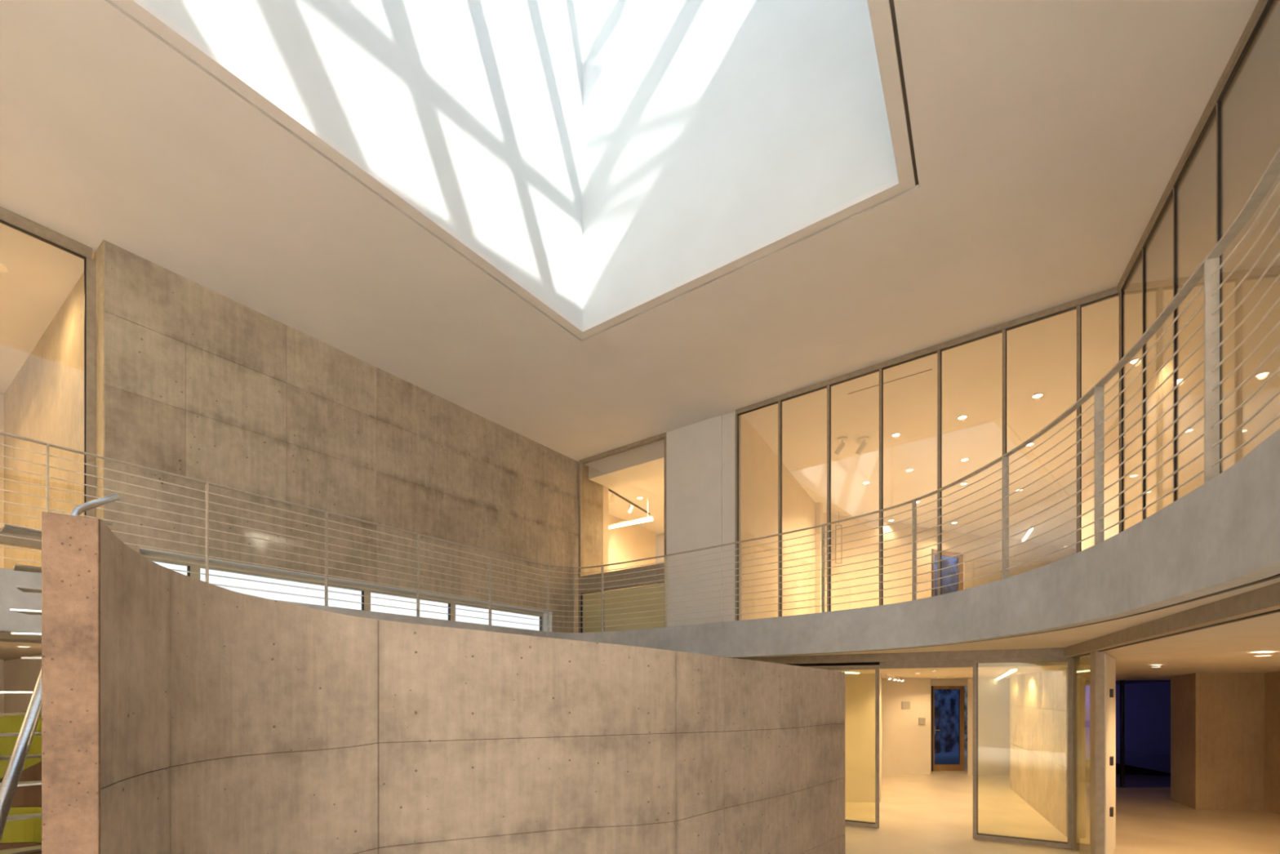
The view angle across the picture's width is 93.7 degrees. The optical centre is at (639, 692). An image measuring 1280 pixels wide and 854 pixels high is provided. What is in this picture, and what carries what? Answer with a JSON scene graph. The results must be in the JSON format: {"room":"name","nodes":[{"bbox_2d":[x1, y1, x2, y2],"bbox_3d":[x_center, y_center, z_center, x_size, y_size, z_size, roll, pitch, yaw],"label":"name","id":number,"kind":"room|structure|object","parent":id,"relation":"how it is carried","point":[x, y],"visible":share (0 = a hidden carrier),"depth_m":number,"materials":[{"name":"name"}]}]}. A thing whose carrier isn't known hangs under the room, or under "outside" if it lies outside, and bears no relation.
{"room":"building atrium","nodes":[
{"label":"building atrium","id":0,"kind":"room"},
{"bbox_2d":[0,392,4,716],"bbox_3d":[-14.076,-1.575,6.493,0.250,7.150,9.894,0,0,38],"label":"wall","id":1,"kind":"structure","parent":0,"point":[2,395],"depth_m":10.32,"materials":[{"name":"paint"}]},
{"bbox_2d":[4,256,94,712],"bbox_3d":[-8.448,-1.575,8.680,6.000,7.150,0.250,0,0,36],"label":"wall","id":2,"kind":"structure","parent":0,"point":[44,402],"depth_m":8.62,"materials":[{"name":"paint"}]},
{"bbox_2d":[94,240,603,632],"bbox_3d":[-3.624,-1.575,10.547,0.361,7.150,8.945,0,0,36],"label":"wall","id":3,"kind":"structure","parent":0,"point":[193,381],"depth_m":8.60,"materials":[{"name":"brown concrete"}]},
{"bbox_2d":[0,206,96,643],"bbox_3d":[-9.145,-2.850,3.146,0.100,4.600,9.545,0,0,36],"label":"window","id":4,"kind":"structure","parent":3,"relation":"in","point":[8,218],"depth_m":6.93,"materials":[{"name":"metal"}]},
{"bbox_2d":[139,551,195,577],"bbox_3d":[-5.902,-1.417,7.456,0.060,0.575,0.615,0,0,36],"label":"window","id":5,"kind":"structure","parent":3,"relation":"in","point":[190,566],"depth_m":7.52,"materials":[{"name":"beige metal"}]},
{"bbox_2d":[195,560,367,610],"bbox_3d":[-5.046,-1.417,8.644,0.060,0.575,2.314,0,0,36],"label":"window","id":6,"kind":"structure","parent":3,"relation":"in","point":[364,592],"depth_m":8.53,"materials":[{"name":"beige metal"}]},
{"bbox_2d":[367,586,453,620],"bbox_3d":[-3.893,-1.417,10.244,0.060,0.575,1.630,0,0,36],"label":"window","id":7,"kind":"structure","parent":3,"relation":"in","point":[369,591],"depth_m":10.17,"materials":[{"name":"beige metal"}]},
{"bbox_2d":[453,599,543,631],"bbox_3d":[-2.745,-1.417,11.836,0.060,0.575,2.296,0,0,36],"label":"window","id":8,"kind":"structure","parent":3,"relation":"in","point":[541,616],"depth_m":11.76,"materials":[{"name":"beige metal"}]},
{"bbox_2d":[143,0,582,327],"bbox_3d":[-3.311,-8.055,5.315,0.250,5.690,8.682,0,0,36],"label":"wall","id":9,"kind":"structure","parent":0,"point":[472,110],"depth_m":6.76,"materials":[{"name":"paint"}]},
{"bbox_2d":[110,0,915,339],"bbox_3d":[-1.249,-5.180,3.790,5.156,0.060,8.521,0,0,36],"label":"trim","id":10,"kind":"structure","parent":9,"relation":"attached to","point":[880,13],"depth_m":5.91,"materials":[{"name":"paint"}]},
{"bbox_2d":[41,511,844,853],"bbox_3d":[-0.261,0.695,4.487,0.997,2.610,5.996,0,0,43],"label":"wall","id":11,"kind":"structure","parent":0,"point":[181,713],"depth_m":3.56,"materials":[{"name":"brown concrete"}]},
{"bbox_2d":[603,485,608,591],"bbox_3d":[-1.596,-3.125,14.722,1.950,4.050,0.200,0,0,36],"label":"wall","id":12,"kind":"structure","parent":0,"point":[605,488],"depth_m":14.13,"materials":[{"name":"paint"}]},
{"bbox_2d":[608,514,656,591],"bbox_3d":[-1.024,-3.125,17.268,0.200,4.050,5.000,0,0,36],"label":"wall","id":13,"kind":"structure","parent":0,"point":[630,542],"depth_m":18.09,"materials":[{"name":"paint"}]},
{"bbox_2d":[0,0,1279,549],"bbox_3d":[0.000,-5.275,8.150,34.000,0.250,28.300,0,0,0],"label":"ceiling","id":14,"kind":"structure","parent":0,"point":[1046,137],"depth_m":7.06,"materials":[{"name":"paint"}]},
{"bbox_2d":[588,439,663,488],"bbox_3d":[0.172,-4.960,12.846,2.760,0.380,0.740,0,0,38],"label":"beam","id":15,"kind":"structure","parent":14,"relation":"attached to","point":[646,461],"depth_m":12.89,"materials":[{"name":"white paint"}]},
{"bbox_2d":[608,488,650,514],"bbox_3d":[-0.333,-5.005,16.057,0.201,0.279,2.589,0,0,27],"label":"track light","id":16,"kind":"object","parent":14,"relation":"attached to","point":[612,496],"visible":0.93,"depth_m":15.97,"materials":[{"name":"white metal"}]},
{"bbox_2d":[608,499,653,528],"bbox_3d":[-0.340,-4.832,16.250,1.529,0.633,0.090,0,0,27],"label":"linear light","id":17,"kind":"object","parent":14,"relation":"attached to","point":[648,518],"visible":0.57,"depth_m":16.14,"materials":[{"name":"white plastic"}]},
{"bbox_2d":[608,518,653,528],"bbox_3d":[-0.340,-4.570,16.250,1.529,0.110,0.070,0,0,27],"label":"diffuser","id":18,"kind":"object","parent":17,"relation":"attached to","point":[641,520],"depth_m":16.19,"materials":[{"name":"white plastic"}]},
{"bbox_2d":[835,511,841,564],"bbox_3d":[5.633,-4.407,17.010,0.180,1.482,0.020,0,0,0],"label":"pendant light","id":19,"kind":"object","parent":14,"relation":"hanging from","point":[837,532],"visible":0.91,"depth_m":17.00,"materials":[{"name":"metal"}]},
{"bbox_2d":[834,436,847,455],"bbox_3d":[4.079,-4.992,12.174,0.196,0.315,0.263,0,0,-34],"label":"ceiling spotlight","id":20,"kind":"object","parent":14,"relation":"attached to","point":[842,439],"visible":1,"depth_m":12.13,"materials":[{"name":"white metal"}]},
{"bbox_2d":[855,436,869,455],"bbox_3d":[4.516,-4.992,12.174,0.196,0.315,0.263,0,0,-34],"label":"ceiling spotlight","id":21,"kind":"object","parent":14,"relation":"attached to","point":[863,439],"visible":1,"depth_m":12.13,"materials":[{"name":"white metal"}]},
{"bbox_2d":[848,368,932,394],"bbox_3d":[4.112,-5.147,9.935,1.323,0.006,0.014,0,0,37],"label":"ceiling slot","id":22,"kind":"structure","parent":14,"relation":"attached to","point":[930,369],"depth_m":9.89,"materials":[{"name":"brown"}]},
{"bbox_2d":[891,432,900,436],"bbox_3d":[5.102,-5.144,11.958,0.175,0.012,0.175,0,0,0],"label":"recessed light","id":23,"kind":"object","parent":14,"relation":"in","point":[895,434],"visible":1,"depth_m":11.95,"materials":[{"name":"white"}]},
{"bbox_2d":[905,468,913,471],"bbox_3d":[6.221,-5.144,13.844,0.175,0.012,0.175,0,0,0],"label":"recessed light","id":24,"kind":"object","parent":14,"relation":"in","point":[907,469],"visible":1,"depth_m":13.83,"materials":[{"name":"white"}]},
{"bbox_2d":[957,414,967,419],"bbox_3d":[6.016,-5.144,11.196,0.175,0.012,0.175,0,0,0],"label":"recessed light","id":25,"kind":"object","parent":14,"relation":"in","point":[963,416],"visible":1,"depth_m":11.20,"materials":[{"name":"white plastic"}]},
{"bbox_2d":[960,457,968,461],"bbox_3d":[7.161,-5.144,13.228,0.175,0.012,0.175,0,0,0],"label":"recessed light","id":26,"kind":"object","parent":14,"relation":"in","point":[963,459],"visible":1,"depth_m":13.23,"materials":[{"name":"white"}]},
{"bbox_2d":[1021,524,1033,542],"bbox_3d":[12.397,-5.088,19.200,0.090,0.119,1.794,0,0,25],"label":"linear light","id":27,"kind":"object","parent":14,"relation":"attached to","point":[1028,531],"visible":0.91,"depth_m":19.14,"materials":[{"name":"white plastic"}]},
{"bbox_2d":[1025,442,1034,446],"bbox_3d":[8.065,-5.144,12.420,0.175,0.012,0.175,0,0,0],"label":"recessed light","id":28,"kind":"object","parent":14,"relation":"in","point":[1030,443],"visible":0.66,"depth_m":12.42,"materials":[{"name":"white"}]},
{"bbox_2d":[1031,392,1044,398],"bbox_3d":[6.880,-5.144,10.383,0.175,0.012,0.175,0,0,0],"label":"recessed light","id":29,"kind":"object","parent":14,"relation":"in","point":[1039,394],"visible":1,"depth_m":10.38,"materials":[{"name":"white plastic"}]},
{"bbox_2d":[1128,358,1141,364],"bbox_3d":[7.676,-5.144,9.300,0.150,0.012,0.150,0,0,0],"label":"recessed light","id":30,"kind":"object","parent":14,"relation":"in","point":[1133,361],"visible":0.73,"depth_m":9.30,"materials":[{"name":"white"}]},
{"bbox_2d":[0,428,1279,666],"bbox_3d":[0.000,-0.825,8.150,34.000,0.550,28.300,0,0,0],"label":"balcony slab","id":31,"kind":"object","parent":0,"point":[1220,540],"depth_m":5.22,"materials":[{"name":"paint"}]},
{"bbox_2d":[16,645,31,647],"bbox_3d":[-7.600,-0.574,7.400,0.125,0.012,0.125,0,0,0],"label":"ceiling light","id":32,"kind":"object","parent":31,"relation":"attached to","point":[16,646],"visible":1,"depth_m":7.41,"materials":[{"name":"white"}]},
{"bbox_2d":[0,147,1279,632],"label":"railing","id":33,"kind":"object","parent":31,"relation":"on","point":[1077,304],"depth_m":6.63,"materials":[{"name":"metal"}]},
{"bbox_2d":[738,647,1064,668],"bbox_3d":[1.730,-0.470,9.896,8.804,0.220,0.180,0,0,30],"label":"beam","id":34,"kind":"structure","parent":31,"relation":"attached to","point":[952,659],"depth_m":8.53,"materials":[{"name":"metal"}]},
{"bbox_2d":[810,666,879,828],"bbox_3d":[2.149,0.795,9.644,3.182,2.390,0.054,0,0,30],"label":"door","id":35,"kind":"structure","parent":34,"relation":"in","point":[849,822],"depth_m":8.85,"materials":[{"name":"metal"}]},
{"bbox_2d":[973,657,1072,848],"bbox_3d":[5.057,0.765,7.968,1.115,2.450,0.054,0,0,30],"label":"door","id":36,"kind":"structure","parent":34,"relation":"in","point":[1068,844],"depth_m":7.92,"materials":[{"name":"metal"}]},
{"bbox_2d":[1072,650,1104,853],"bbox_3d":[5.295,0.770,7.124,0.086,2.460,1.312,0,0,26],"label":"door","id":37,"kind":"structure","parent":34,"relation":"in","point":[1096,658],"depth_m":6.60,"materials":[{"name":"metal"}]},
{"bbox_2d":[1104,653,1115,853],"bbox_3d":[5.646,0.770,7.203,0.075,2.420,1.347,0,0,42],"label":"door","id":38,"kind":"structure","parent":37,"relation":"attached to","point":[1109,661],"depth_m":7.07,"materials":[{"name":"white paint"}]},
{"bbox_2d":[1064,582,1279,657],"bbox_3d":[3.549,-0.515,3.377,0.180,0.130,9.500,0,0,25],"label":"beam","id":39,"kind":"structure","parent":31,"relation":"attached to","point":[1265,600],"depth_m":4.13,"materials":[{"name":"metal"}]},
{"bbox_2d":[1117,0,1279,532],"bbox_3d":[3.902,-3.125,2.819,0.100,4.050,10.475,0,0,25],"label":"window","id":40,"kind":"structure","parent":31,"relation":"on","point":[1264,9],"depth_m":5.90,"materials":[{"name":"metal"}]},
{"bbox_2d":[666,411,736,626],"bbox_3d":[1.244,-3.125,11.550,1.519,4.050,0.390,0,0,38],"label":"wall","id":41,"kind":"structure","parent":0,"point":[700,455],"depth_m":11.37,"materials":[{"name":"white paint"}]},
{"bbox_2d":[578,432,666,632],"bbox_3d":[-0.389,-3.125,12.609,2.360,4.050,0.100,0,0,38],"label":"window","id":42,"kind":"structure","parent":41,"relation":"in","point":[582,623],"depth_m":12.57,"materials":[{"name":"metal"}]},
{"bbox_2d":[656,502,822,613],"bbox_3d":[2.530,-3.125,18.081,6.008,4.050,0.200,0,0,38],"label":"wall","id":43,"kind":"structure","parent":0,"point":[819,505],"depth_m":16.22,"materials":[{"name":"paint"}]},
{"bbox_2d":[582,0,897,327],"bbox_3d":[0.975,-8.055,7.414,4.748,5.690,0.250,0,0,36],"label":"wall","id":44,"kind":"structure","parent":0,"point":[713,131],"depth_m":7.34,"materials":[{"name":"paint"}]},
{"bbox_2d":[738,414,823,620],"bbox_3d":[3.454,-3.125,14.128,0.220,4.050,7.027,0,0,29],"label":"wall","id":45,"kind":"structure","parent":0,"point":[757,463],"depth_m":12.50,"materials":[{"name":"paint"}]},
{"bbox_2d":[844,673,880,801],"bbox_3d":[1.215,0.820,11.250,6.427,2.360,0.200,0,0,3],"label":"wall","id":46,"kind":"structure","parent":0,"point":[860,688],"depth_m":11.02,"materials":[{"name":"paint"}]},
{"bbox_2d":[880,674,881,798],"bbox_3d":[5.092,0.820,12.913,0.200,2.360,4.050,0,0,22],"label":"wall","id":47,"kind":"structure","parent":0,"point":[881,674],"depth_m":11.41,"materials":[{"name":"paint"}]},
{"bbox_2d":[881,678,930,773],"bbox_3d":[6.511,0.820,14.900,1.323,2.360,0.200,0,0,0],"label":"wall","id":48,"kind":"structure","parent":0,"point":[905,743],"depth_m":14.80,"materials":[{"name":"paint"}]},
{"bbox_2d":[901,701,910,708],"bbox_3d":[6.551,0.296,14.785,0.197,0.178,0.030,0,0,0],"label":"wall plate","id":49,"kind":"object","parent":48,"relation":"attached to","point":[904,704],"visible":1,"depth_m":14.77,"materials":[{"name":"beige"}]},
{"bbox_2d":[918,717,925,724],"bbox_3d":[6.946,0.691,14.785,0.158,0.158,0.030,0,0,0],"label":"wall plate","id":50,"kind":"object","parent":48,"relation":"attached to","point":[921,720],"visible":1,"depth_m":14.77,"materials":[{"name":"beige plastic"}]},
{"bbox_2d":[930,678,931,772],"bbox_3d":[7.356,0.820,15.334,0.150,2.360,1.118,0,0,27],"label":"wall","id":51,"kind":"structure","parent":0,"point":[931,678],"depth_m":15.16,"materials":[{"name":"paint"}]},
{"bbox_2d":[931,685,964,770],"bbox_3d":[7.911,0.908,15.440,0.893,2.185,0.200,0,0,0],"label":"door","id":52,"kind":"structure","parent":51,"relation":"in","point":[960,766],"depth_m":15.46,"materials":[{"name":"brown wood"}]},
{"bbox_2d":[804,661,1066,679],"bbox_3d":[3.900,-0.390,11.840,12.200,0.060,8.119,0,0,0],"label":"ceiling","id":53,"kind":"structure","parent":0,"point":[985,670],"depth_m":9.67,"materials":[{"name":"paint"}]},
{"bbox_2d":[839,670,859,673],"bbox_3d":[3.394,-0.338,9.710,0.546,0.040,0.080,0,0,-44],"label":"linear light","id":54,"kind":"object","parent":53,"relation":"attached to","point":[845,671],"visible":0.82,"depth_m":9.65,"materials":[{"name":"white"}]},
{"bbox_2d":[844,671,859,673],"bbox_3d":[3.394,-0.330,9.710,0.546,0.025,0.060,0,0,-44],"label":"diffuser","id":55,"kind":"object","parent":54,"relation":"attached to","point":[845,672],"depth_m":9.71,"materials":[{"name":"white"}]},
{"bbox_2d":[885,673,903,681],"bbox_3d":[5.306,-0.309,12.443,0.079,0.103,2.646,0,0,30],"label":"track light","id":56,"kind":"object","parent":53,"relation":"attached to","point":[898,678],"visible":1,"depth_m":12.20,"materials":[{"name":"white metal"}]},
{"bbox_2d":[995,667,1017,679],"bbox_3d":[6.992,-0.338,11.547,0.080,0.040,6.884,0,0,29],"label":"linear light","id":57,"kind":"object","parent":53,"relation":"attached to","point":[1011,670],"visible":0.96,"depth_m":9.99,"materials":[{"name":"white"}]},
{"bbox_2d":[931,679,967,685],"bbox_3d":[7.916,-0.272,15.500,1.047,0.175,0.200,0,0,0],"label":"wall","id":58,"kind":"structure","parent":0,"point":[934,682],"depth_m":15.40,"materials":[{"name":"paint"}]},
{"bbox_2d":[823,512,1075,612],"bbox_3d":[10.975,-3.125,19.695,12.528,4.050,0.261,0,0,-23],"label":"wall","id":59,"kind":"structure","parent":0,"point":[1043,550],"depth_m":18.31,"materials":[{"name":"paint"}]},
{"bbox_2d":[931,548,963,596],"bbox_3d":[9.794,-2.805,19.086,1.464,3.410,0.241,0,0,-23],"label":"door","id":60,"kind":"structure","parent":59,"relation":"in","point":[960,557],"depth_m":19.25,"materials":[{"name":"brown wood"}]},
{"bbox_2d":[967,678,1010,775],"bbox_3d":[8.526,0.820,14.650,0.949,2.360,0.200,0,0,0],"label":"wall","id":61,"kind":"structure","parent":0,"point":[993,695],"depth_m":14.55,"materials":[{"name":"paint"}]},
{"bbox_2d":[1009,666,1084,838],"bbox_3d":[6.966,0.820,10.456,0.220,2.360,4.689,0,0,24],"label":"wall","id":62,"kind":"structure","parent":0,"point":[1037,700],"depth_m":9.61,"materials":[{"name":"brown concrete"}]},
{"bbox_2d":[1084,680,1170,786],"bbox_3d":[9.750,0.725,12.755,3.700,2.550,0.070,0,0,0],"label":"window","id":63,"kind":"structure","parent":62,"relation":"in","point":[1143,707],"depth_m":12.75,"materials":[{"name":"blue glass"}]},
{"bbox_2d":[844,753,1279,853],"bbox_3d":[0.000,2.125,8.150,34.000,0.250,28.300,0,0,0],"label":"floor","id":64,"kind":"structure","parent":0,"point":[932,813],"depth_m":9.27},
{"bbox_2d":[0,710,41,853],"bbox_3d":[-6.298,0.900,5.036,3.066,2.200,0.991,0,0,-14],"label":"wall","id":65,"kind":"structure","parent":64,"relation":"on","point":[23,833],"depth_m":5.54,"materials":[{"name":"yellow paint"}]},
{"bbox_2d":[0,493,119,853],"bbox_3d":[-2.838,0.368,2.902,2.796,3.264,0.672,0,0,44],"label":"stair","id":66,"kind":"structure","parent":64,"relation":"on","point":[9,784],"depth_m":3.36,"materials":[{"name":"silver metal"}]},
{"bbox_2d":[1170,672,1264,809],"bbox_3d":[10.370,0.725,10.800,1.660,2.550,1.000,0,0,0],"label":"wall pier","id":67,"kind":"object","parent":64,"relation":"on","point":[1217,719],"visible":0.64,"depth_m":10.30,"materials":[{"name":"wood"}]},
{"bbox_2d":[1080,612,1279,679],"bbox_3d":[6.788,-0.375,7.350,10.423,0.350,17.300,0,0,0],"label":"ceiling","id":68,"kind":"structure","parent":0,"point":[1231,647],"depth_m":6.71,"materials":[{"name":"paint"}]},
{"bbox_2d":[1253,653,1272,656],"bbox_3d":[6.750,-0.409,6.500,0.150,0.012,0.150,0,0,0],"label":"recessed light","id":69,"kind":"object","parent":68,"relation":"in","point":[1264,655],"visible":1,"depth_m":6.46,"materials":[{"name":"white"}]},
{"bbox_2d":[1081,195,1279,550],"bbox_3d":[6.142,-3.125,4.859,0.250,4.050,20.000,0,0,25],"label":"wall","id":70,"kind":"structure","parent":0,"point":[1272,410],"depth_m":7.97,"materials":[{"name":"paint"}]},
{"bbox_2d":[1264,671,1279,813],"bbox_3d":[10.676,0.725,9.748,0.300,2.550,1.066,0,0,20],"label":"wall","id":71,"kind":"structure","parent":0,"point":[1272,680],"depth_m":10.10,"materials":[{"name":"wood"}]},
{"label":"outside","id":72,"kind":"structure","parent":0,"visible":0},
{"bbox_2d":[934,751,967,755],"bbox_3d":[0.000,2.430,10.000,140.000,0.340,160.000,0,0,0],"label":"ground","id":73,"kind":"structure","parent":72,"point":[952,753],"depth_m":22.25,"materials":[{"name":"blue"}]},
{"bbox_2d":[934,555,967,753],"bbox_3d":[10.590,-2.170,22.539,17.027,8.860,0.400,0,0,-23],"label":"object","id":74,"kind":"structure","parent":73,"relation":"on","point":[946,700],"depth_m":22.79,"materials":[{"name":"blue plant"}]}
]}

